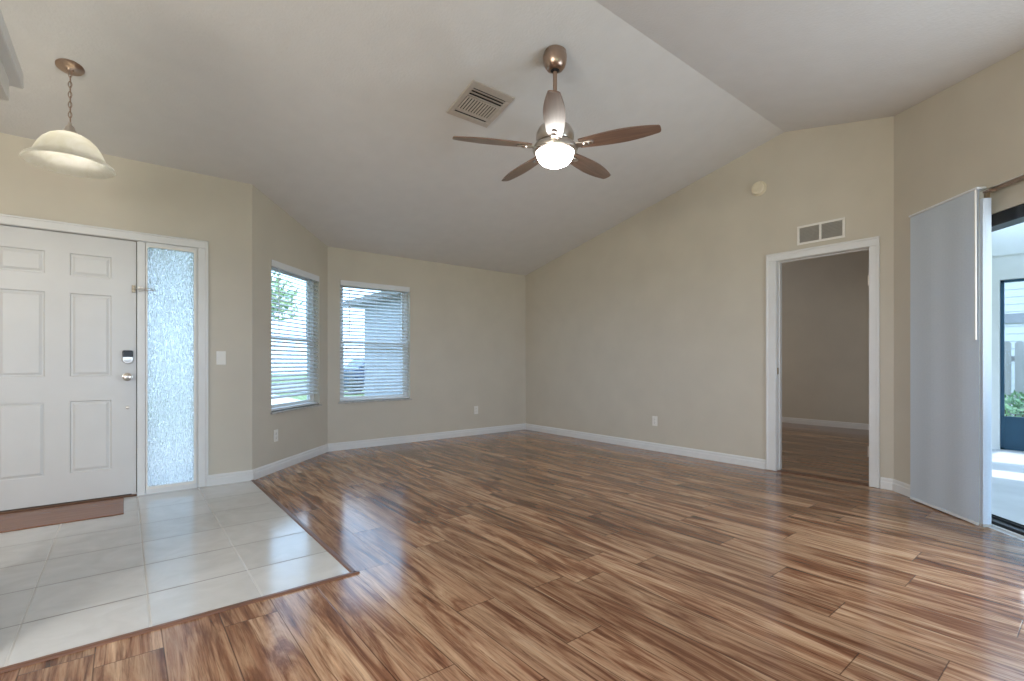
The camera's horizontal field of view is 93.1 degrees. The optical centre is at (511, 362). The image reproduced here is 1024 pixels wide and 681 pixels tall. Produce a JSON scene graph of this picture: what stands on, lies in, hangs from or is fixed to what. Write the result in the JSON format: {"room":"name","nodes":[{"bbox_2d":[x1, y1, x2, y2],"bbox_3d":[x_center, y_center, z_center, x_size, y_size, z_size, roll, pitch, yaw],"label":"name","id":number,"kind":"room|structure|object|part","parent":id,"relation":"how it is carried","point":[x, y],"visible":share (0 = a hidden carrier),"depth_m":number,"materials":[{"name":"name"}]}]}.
{"room":"empty living room","nodes":[
{"label":"empty living room","id":0,"kind":"room"},
{"bbox_2d":[0,133,251,474],"bbox_3d":[-4.012,-0.276,3.181,4.108,2.692,0.140,0,0,-39],"label":"wall","id":1,"kind":"structure","parent":0,"point":[144,197],"depth_m":4.17,"materials":[{"name":"beige paint"}]},
{"bbox_2d":[0,224,197,513],"bbox_3d":[-3.237,0.034,3.747,1.367,2.073,0.184,0,0,-39],"label":"door","id":2,"kind":"structure","parent":1,"relation":"in","point":[72,305],"depth_m":3.65,"materials":[{"name":"white paint"}]},
{"bbox_3d":[-3.394,0.038,3.629,0.916,2.023,0.044,0,0,-39],"label":"panel","id":3,"kind":"part","parent":2,"relation":"part of","materials":[{"name":"white paint"}]},
{"bbox_3d":[-3.042,0.113,3.833,0.066,0.066,0.076,0,0,-39],"label":"knob","id":4,"kind":"part","parent":2,"relation":"part of","materials":[{"name":"silver metal"}]},
{"bbox_3d":[-3.026,-0.591,3.876,0.024,0.058,0.030,0,0,-39],"label":"guard plate","id":5,"kind":"part","parent":2,"relation":"part of","materials":[{"name":"gold metal"}]},
{"bbox_2d":[0,214,207,487],"bbox_3d":[-3.215,0.010,3.712,1.515,2.114,0.026,0,0,-39],"label":"trim","id":6,"kind":"structure","parent":1,"relation":"attached to","point":[202,246],"depth_m":4.14,"materials":[{"name":"white paint"}]},
{"bbox_2d":[145,242,197,493],"bbox_3d":[-2.857,0.045,4.076,0.361,2.045,0.104,0,0,-39],"label":"window","id":7,"kind":"structure","parent":1,"relation":"in","point":[171,311],"depth_m":4.04,"materials":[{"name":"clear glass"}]},
{"bbox_2d":[216,351,225,364],"bbox_3d":[-2.553,-0.042,4.252,0.072,0.118,0.009,0,0,-39],"label":"light switch","id":8,"kind":"object","parent":1,"relation":"attached to","point":[220,355],"visible":1,"depth_m":4.25,"materials":[{"name":"white plastic"}]},
{"bbox_2d":[208,470,252,485],"bbox_3d":[-2.492,1.021,4.298,0.350,0.096,0.015,0,0,-39],"label":"baseboard","id":9,"kind":"structure","parent":1,"relation":"attached to","point":[247,475],"depth_m":4.29,"materials":[{"name":"white paint"}]},
{"bbox_2d":[0,481,349,667],"bbox_3d":[-3.190,1.129,2.151,4.105,0.122,2.495,0,0,-39],"label":"tile","id":10,"kind":"structure","parent":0,"point":[177,554],"depth_m":2.55,"materials":[{"name":"tile"}]},
{"bbox_2d":[0,498,123,532],"bbox_3d":[-3.264,1.065,3.318,0.946,0.006,0.510,0,0,-39],"label":"door mat","id":11,"kind":"object","parent":10,"relation":"on","point":[22,520],"visible":1,"depth_m":3.39,"materials":[{"name":"brown fabric"}]},
{"bbox_2d":[252,185,327,469],"bbox_3d":[-2.361,-0.276,5.128,0.140,2.692,1.430,0,0,6],"label":"wall","id":12,"kind":"structure","parent":0,"point":[277,236],"depth_m":4.79,"materials":[{"name":"beige paint"}]},
{"bbox_2d":[274,429,277,441],"bbox_3d":[-2.322,0.718,4.769,0.009,0.118,0.072,0,0,6],"label":"wall outlet","id":13,"kind":"object","parent":12,"relation":"attached to","point":[275,431],"visible":1,"depth_m":4.76,"materials":[{"name":"white plastic"}]},
{"bbox_2d":[253,444,327,479],"bbox_3d":[-2.284,1.021,5.119,0.015,0.096,1.429,0,0,6],"label":"baseboard","id":14,"kind":"structure","parent":12,"relation":"attached to","point":[262,471],"depth_m":4.97,"materials":[{"name":"white paint"}]},
{"bbox_2d":[270,266,321,414],"bbox_3d":[-2.342,-0.252,5.173,0.159,1.506,0.977,0,0,6],"label":"window","id":15,"kind":"structure","parent":12,"relation":"in","point":[311,396],"depth_m":5.57,"materials":[{"name":"white paint"}]},
{"bbox_3d":[-2.399,-0.603,5.179,0.025,0.735,0.867,0,0,6],"label":"sash","id":16,"kind":"part","parent":15,"relation":"part of","materials":[{"name":"white paint"}]},
{"bbox_3d":[-2.374,0.092,5.176,0.025,0.735,0.867,0,0,6],"label":"sash","id":17,"kind":"part","parent":15,"relation":"part of","materials":[{"name":"white paint"}]},
{"bbox_2d":[271,259,318,410],"bbox_3d":[-2.309,-0.267,5.170,0.070,1.475,0.929,0,0,6],"label":"window blind","id":18,"kind":"object","parent":15,"relation":"attached to","point":[279,265],"visible":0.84,"depth_m":5.11,"materials":[{"name":"white plastic"}]},
{"bbox_3d":[-2.350,-0.250,4.844,0.054,1.430,0.002,0,0,6],"label":"ladder cord","id":19,"kind":"part","parent":18,"relation":"part of","materials":[{"name":"white fabric"}]},
{"bbox_3d":[-2.317,-0.250,5.171,0.054,1.430,0.002,0,0,6],"label":"ladder cord","id":20,"kind":"part","parent":18,"relation":"part of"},
{"bbox_3d":[-2.317,0.461,5.171,0.050,0.020,0.921,0,0,6],"label":"rail","id":21,"kind":"part","parent":18,"relation":"part of","materials":[{"name":"white plastic"}]},
{"bbox_3d":[-2.284,-0.250,5.497,0.054,1.430,0.002,0,0,6],"label":"ladder cord","id":22,"kind":"part","parent":18,"relation":"part of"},
{"bbox_3d":[-2.307,0.491,5.170,0.088,0.020,0.977,0,0,6],"label":"sill","id":23,"kind":"part","parent":15,"relation":"part of","materials":[{"name":"grey stone"}]},
{"bbox_2d":[328,246,525,442],"bbox_3d":[-1.044,-0.165,6.860,3.122,2.470,0.140,0,0,-39],"label":"wall","id":24,"kind":"structure","parent":0,"point":[467,325],"depth_m":6.82,"materials":[{"name":"beige paint"}]},
{"bbox_2d":[338,285,411,403],"bbox_3d":[-1.771,-0.257,6.261,0.978,1.516,0.159,0,0,-39],"label":"window","id":25,"kind":"structure","parent":24,"relation":"in","point":[342,396],"depth_m":6.32,"materials":[{"name":"white paint"}]},
{"bbox_3d":[-1.807,-0.610,6.305,0.868,0.740,0.025,0,0,-39],"label":"sash","id":26,"kind":"part","parent":25,"relation":"part of","materials":[{"name":"white paint"}]},
{"bbox_3d":[-1.791,0.090,6.286,0.868,0.740,0.025,0,0,-39],"label":"sash","id":27,"kind":"part","parent":25,"relation":"part of","materials":[{"name":"clear glass"}]},
{"bbox_2d":[340,280,409,400],"bbox_3d":[-1.750,-0.272,6.235,0.930,1.485,0.069,0,0,-39],"label":"window blind","id":28,"kind":"object","parent":25,"relation":"attached to","point":[348,284],"visible":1,"depth_m":6.22,"materials":[{"name":"white plastic"}]},
{"bbox_3d":[-1.755,0.461,6.241,0.922,0.020,0.050,0,0,-39],"label":"rail","id":29,"kind":"part","parent":28,"relation":"part of","materials":[{"name":"white plastic"}]},
{"bbox_3d":[-1.755,-0.255,6.241,0.002,1.440,0.054,0,0,-39],"label":"ladder cord","id":30,"kind":"part","parent":28,"relation":"part of","materials":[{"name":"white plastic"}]},
{"bbox_3d":[-1.499,-0.255,6.446,0.002,1.440,0.054,0,0,-39],"label":"ladder cord","id":31,"kind":"part","parent":28,"relation":"part of","materials":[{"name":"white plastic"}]},
{"bbox_3d":[-1.749,0.491,6.233,0.978,0.020,0.088,0,0,-39],"label":"sill","id":32,"kind":"part","parent":25,"relation":"part of","materials":[{"name":"grey stone"}]},
{"bbox_2d":[328,423,525,451],"bbox_3d":[-0.996,1.021,6.800,3.122,0.096,0.015,0,0,-39],"label":"baseboard","id":33,"kind":"structure","parent":24,"relation":"attached to","point":[338,446],"depth_m":6.58,"materials":[{"name":"white paint"}]},
{"bbox_2d":[474,406,477,413],"bbox_3d":[-0.531,0.702,7.175,0.072,0.118,0.009,0,0,-39],"label":"wall outlet","id":34,"kind":"object","parent":24,"relation":"attached to","point":[475,407],"visible":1,"depth_m":7.17,"materials":[{"name":"white plastic"}]},
{"bbox_2d":[0,422,1023,680],"bbox_3d":[1.095,1.130,3.514,12.500,0.120,7.880,0,0,-39],"label":"floor","id":35,"kind":"structure","parent":0,"point":[518,555],"depth_m":2.38,"materials":[{"name":"brown wood"}]},
{"bbox_2d":[0,570,359,672],"bbox_3d":[-2.396,1.065,1.181,4.133,0.009,0.032,0,0,-39],"label":"trim","id":36,"kind":"structure","parent":35,"relation":"on","point":[211,612],"depth_m":1.96,"materials":[{"name":"brown wood"}]},
{"bbox_2d":[251,479,355,571],"bbox_3d":[-1.574,1.065,3.427,0.032,0.009,2.490,0,0,-39],"label":"trim","id":37,"kind":"structure","parent":35,"relation":"on","point":[325,546],"depth_m":3.03,"materials":[{"name":"brown wood"}]},
{"bbox_2d":[0,0,1023,274],"bbox_3d":[-0.553,-1.870,2.157,8.510,1.000,8.100,0,0,-39],"label":"ceiling","id":38,"kind":"structure","parent":0,"point":[334,111],"depth_m":3.51,"materials":[{"name":"paint"}]},
{"bbox_2d":[19,58,115,178],"bbox_3d":[-2.716,-1.522,2.978,0.438,0.622,0.438,0,0,-39],"label":"pendant lamp","id":39,"kind":"object","parent":38,"relation":"hanging from","point":[65,151],"visible":1,"depth_m":2.97,"materials":[{"name":"white glass"}]},
{"bbox_3d":[-2.716,-1.308,2.978,0.438,0.193,0.438,0,0,-39],"label":"lamp shade","id":40,"kind":"part","parent":39,"relation":"part of","materials":[{"name":"white glass"}]},
{"bbox_3d":[-2.716,-1.629,2.978,0.017,0.337,0.017,0,0,6],"label":"chain","id":41,"kind":"part","parent":39,"relation":"part of","materials":[{"name":"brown metal"}]},
{"bbox_2d":[446,79,514,127],"bbox_3d":[-0.247,-2.009,3.783,0.390,0.093,0.382,0,0,-39],"label":"ceiling vent","id":42,"kind":"object","parent":38,"relation":"in","point":[480,104],"visible":1,"depth_m":3.77,"materials":[{"name":"metal"}]},
{"bbox_2d":[452,45,660,180],"bbox_3d":[0.300,-1.764,3.419,1.349,0.798,1.344,0,0,-39],"label":"ceiling fan","id":43,"kind":"object","parent":38,"relation":"hanging from","point":[555,147],"visible":1,"depth_m":3.28,"materials":[{"name":"brown wood"}]},
{"bbox_3d":[-0.133,-1.496,3.280,0.536,0.008,0.140,0,11,-12],"label":"blade","id":44,"kind":"part","parent":43,"relation":"part of","materials":[{"name":"brown wood"}]},
{"bbox_3d":[0.075,-1.496,3.757,0.140,0.008,0.536,-13,6,-30],"label":"blade","id":45,"kind":"part","parent":43,"relation":"part of","materials":[{"name":"brown wood"}]},
{"bbox_3d":[0.257,-1.496,2.934,0.140,0.008,0.536,11,1,5],"label":"blade","id":46,"kind":"part","parent":43,"relation":"part of","materials":[{"name":"brown wood"}]},
{"bbox_3d":[0.299,-1.415,3.375,0.262,0.099,0.262,0,0,-39],"label":"lamp shade","id":47,"kind":"part","parent":43,"relation":"part of","materials":[{"name":"white glass"}]},
{"bbox_3d":[0.593,-1.496,3.707,0.140,0.008,0.536,-15,-10,41],"label":"blade","id":48,"kind":"part","parent":43,"relation":"part of","materials":[{"name":"brown wood"}]},
{"bbox_3d":[0.706,-1.496,3.198,0.536,0.008,0.140,0,-11,24],"label":"blade","id":49,"kind":"part","parent":43,"relation":"part of","materials":[{"name":"brown wood"}]},
{"bbox_2d":[526,116,893,478],"bbox_3d":[1.754,-0.590,5.956,0.120,3.320,4.768,0,0,-39],"label":"wall","id":50,"kind":"structure","parent":0,"point":[661,313],"depth_m":5.41,"materials":[{"name":"beige paint"}]},
{"bbox_2d":[525,423,765,468],"bbox_3d":[1.379,1.021,6.317,0.015,0.096,3.735,0,0,-39],"label":"baseboard","id":51,"kind":"structure","parent":50,"relation":"attached to","point":[696,453],"depth_m":5.82,"materials":[{"name":"white paint"}]},
{"bbox_2d":[652,416,656,425],"bbox_3d":[1.732,0.708,5.880,0.009,0.118,0.072,0,0,-39],"label":"wall outlet","id":52,"kind":"object","parent":50,"relation":"attached to","point":[654,418],"visible":1,"depth_m":5.88,"materials":[{"name":"white plastic"}]},
{"bbox_2d":[751,181,766,195],"bbox_3d":[2.490,-1.764,4.900,0.049,0.148,0.148,0,0,-39],"label":"smoke detector","id":53,"kind":"object","parent":50,"relation":"attached to","point":[758,188],"visible":1,"depth_m":4.88,"materials":[{"name":"beige plastic"}]},
{"bbox_2d":[797,217,844,245],"bbox_3d":[2.850,-1.210,4.479,0.012,0.180,0.396,0,0,-39],"label":"air vent","id":54,"kind":"object","parent":50,"relation":"in","point":[835,228],"visible":1,"depth_m":4.47,"materials":[{"name":"white plastic"}]},
{"bbox_3d":[2.792,-1.210,4.552,0.010,0.140,0.168,0,0,-39],"label":"louver panel","id":55,"kind":"part","parent":54,"relation":"part of","materials":[{"name":"beige metal"}]},
{"bbox_3d":[2.908,-1.210,4.406,0.010,0.140,0.168,0,0,-39],"label":"louver panel","id":56,"kind":"part","parent":54,"relation":"part of","materials":[{"name":"beige metal"}]},
{"bbox_2d":[766,236,879,487],"bbox_3d":[2.904,0.028,4.531,0.140,2.086,0.779,0,0,-39],"label":"door frame","id":57,"kind":"structure","parent":50,"relation":"in","point":[778,263],"depth_m":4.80,"materials":[{"name":"white paint"}]},
{"bbox_2d":[782,250,868,423],"bbox_3d":[4.999,-0.480,8.639,0.120,3.100,5.030,0,0,-39],"label":"wall","id":58,"kind":"structure","parent":0,"point":[825,300],"depth_m":8.17,"materials":[{"name":"beige paint"}]},
{"bbox_2d":[782,417,868,429],"bbox_3d":[4.946,1.021,8.597,0.015,0.096,4.750,0,0,-39],"label":"baseboard","id":59,"kind":"structure","parent":58,"relation":"attached to","point":[863,426],"depth_m":8.15,"materials":[{"name":"white paint"}]},
{"bbox_2d":[880,477,892,489],"bbox_3d":[3.162,1.021,4.087,0.015,0.096,0.090,0,0,-39],"label":"baseboard","id":60,"kind":"structure","parent":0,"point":[885,483],"depth_m":4.09,"materials":[{"name":"white paint"}]},
{"bbox_2d":[894,49,1023,523],"bbox_3d":[3.000,-0.497,1.912,0.075,3.134,4.308,0,0,6],"label":"wall","id":61,"kind":"structure","parent":0,"point":[968,135],"depth_m":3.53,"materials":[{"name":"beige paint"}]},
{"bbox_2d":[892,479,909,496],"bbox_3d":[3.143,1.021,3.645,0.015,0.096,0.830,0,0,6],"label":"baseboard","id":62,"kind":"structure","parent":61,"relation":"attached to","point":[900,487],"depth_m":3.95,"materials":[{"name":"white paint"}]},
{"bbox_2d":[909,186,986,524],"bbox_3d":[3.095,-0.043,3.477,0.070,2.214,0.636,0,0,6],"label":"blind","id":63,"kind":"object","parent":61,"relation":"attached to","point":[944,235],"visible":1,"depth_m":3.41,"materials":[{"name":"white fabric"}]},
{"bbox_3d":[3.081,1.055,3.477,0.013,0.018,0.629,0,0,6],"label":"rail","id":64,"kind":"part","parent":63,"relation":"part of","materials":[{"name":"white plastic"}]},
{"bbox_2d":[980,175,1023,526],"bbox_3d":[2.969,-0.036,1.996,0.097,2.196,2.334,0,0,6],"label":"door frame","id":65,"kind":"structure","parent":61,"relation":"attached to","point":[985,203],"depth_m":3.13,"materials":[{"name":"white metal"}]},
{"bbox_2d":[989,526,1023,540],"bbox_3d":[3.089,1.131,2.097,0.220,0.119,2.620,0,0,6],"label":"trim","id":66,"kind":"structure","parent":61,"relation":"attached to","point":[992,527],"depth_m":3.04,"materials":[{"name":"concrete"}]},
{"bbox_2d":[991,204,1023,537],"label":"door","id":67,"kind":"structure","parent":61,"relation":"in","point":[1015,215],"depth_m":3.16,"materials":[{"name":"brown metal"}]},
{"bbox_2d":[991,179,1023,214],"bbox_3d":[3.102,-0.380,1.900,0.130,2.900,4.308,0,0,6],"label":"wall","id":68,"kind":"structure","parent":0,"point":[1010,196],"depth_m":3.10,"materials":[{"name":"beige paint"}]},
{"bbox_2d":[992,222,1023,448],"bbox_3d":[8.474,-0.325,3.645,0.132,3.110,7.108,0,0,-39],"label":"wall","id":69,"kind":"structure","parent":0,"point":[1007,243],"depth_m":6.28,"materials":[{"name":"white paint"}]},
{"bbox_2d":[1000,278,1023,450],"bbox_3d":[6.614,0.026,5.924,0.070,2.182,0.912,0,0,-39],"label":"screen door","id":70,"kind":"structure","parent":69,"relation":"in","point":[1011,428],"depth_m":6.25,"materials":[{"name":"brown metal"}]},
{"bbox_3d":[6.622,0.900,5.937,0.024,0.380,0.842,0,0,-39],"label":"kick plate","id":71,"kind":"part","parent":70,"relation":"part of","materials":[{"name":"blue metal"}]},
{"bbox_2d":[992,449,1023,524],"bbox_3d":[6.035,1.175,1.692,6.660,0.110,7.105,0,0,-39],"label":"floor","id":72,"kind":"structure","parent":0,"point":[1007,465],"depth_m":4.46,"materials":[{"name":"concrete"}]},
{"bbox_3d":[-2.277,-0.125,1.976,0.111,2.390,1.030,0,0,-39],"label":"wall partition","id":73,"kind":"structure","parent":0,"visible":0},
{"bbox_2d":[0,59,8,100],"bbox_3d":[-2.278,-1.375,1.955,0.204,0.110,1.100,0,0,-39],"label":"trim","id":74,"kind":"structure","parent":73,"relation":"on","point":[4,81],"depth_m":2.37,"materials":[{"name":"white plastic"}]},
{"bbox_2d":[0,9,23,88],"bbox_3d":[-2.289,-1.470,1.972,0.288,0.080,1.220,0,0,-39],"label":"trim","id":75,"kind":"structure","parent":73,"relation":"attached to","point":[8,56],"depth_m":2.30,"materials":[{"name":"white paint"}]},
{"label":"outside","id":76,"kind":"structure","parent":0,"visible":0},
{"bbox_2d":[271,395,300,404],"bbox_3d":[-6.869,1.235,13.713,2.400,0.070,12.000,0,0,-39],"label":"driveway","id":77,"kind":"structure","parent":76,"point":[286,399],"depth_m":15.38,"materials":[{"name":"concrete"}]},
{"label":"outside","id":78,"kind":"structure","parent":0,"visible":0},
{"bbox_2d":[271,373,364,399],"bbox_3d":[0.000,1.450,0.000,120.000,0.440,120.000,0,0,-39],"label":"ground","id":79,"kind":"structure","parent":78,"point":[302,397],"depth_m":21.44,"materials":[{"name":"green plant"}]},
{"bbox_2d":[271,271,303,322],"bbox_3d":[-16.970,-2.788,30.131,7.786,8.042,7.008,0,0,-39],"label":"tree","id":80,"kind":"object","parent":79,"relation":"on","point":[276,280],"visible":0.06,"depth_m":30.25,"materials":[{"name":"green plant"}]},
{"bbox_2d":[344,357,364,391],"bbox_3d":[-5.509,0.486,20.179,4.290,1.449,1.800,0,0,-39],"label":"car","id":81,"kind":"object","parent":79,"relation":"on","point":[364,357],"visible":0.14,"depth_m":18.72,"materials":[{"name":"paint"}]},
{"bbox_2d":[343,291,401,395],"bbox_3d":[-0.556,-0.620,11.783,4.750,3.700,6.700,0,0,-39],"label":"garage wing","id":82,"kind":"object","parent":79,"relation":"on","point":[387,393],"visible":0.03,"depth_m":11.93,"materials":[{"name":"grey paint"}]},
{"bbox_2d":[1005,281,1023,415],"bbox_3d":[13.433,-1.570,12.023,5.000,5.600,12.800,0,0,-39],"label":"neighbor house","id":83,"kind":"structure","parent":79,"relation":"on","point":[1014,291],"depth_m":11.14,"materials":[{"name":"white"}]},
{"bbox_2d":[1005,341,1023,416],"bbox_3d":[9.200,0.413,7.357,0.060,1.594,6.000,0,0,-39],"label":"picket fence","id":84,"kind":"object","parent":79,"relation":"on","point":[1018,358],"visible":0.09,"depth_m":8.17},
{"bbox_2d":[1005,390,1023,416],"bbox_3d":[8.101,0.845,7.849,0.846,0.832,0.847,0,0,-39],"label":"shrub","id":85,"kind":"object","parent":79,"relation":"on","point":[1018,402],"visible":0.15,"depth_m":7.77,"materials":[{"name":"green plant"}]},
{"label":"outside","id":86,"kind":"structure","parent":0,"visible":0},
{"bbox_2d":[271,384,364,392],"bbox_3d":[-15.614,1.240,19.524,120.000,0.060,8.000,0,0,-39],"label":"street","id":87,"kind":"structure","parent":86,"point":[293,384],"depth_m":22.73,"materials":[{"name":"grey asphalt"}]}
]}

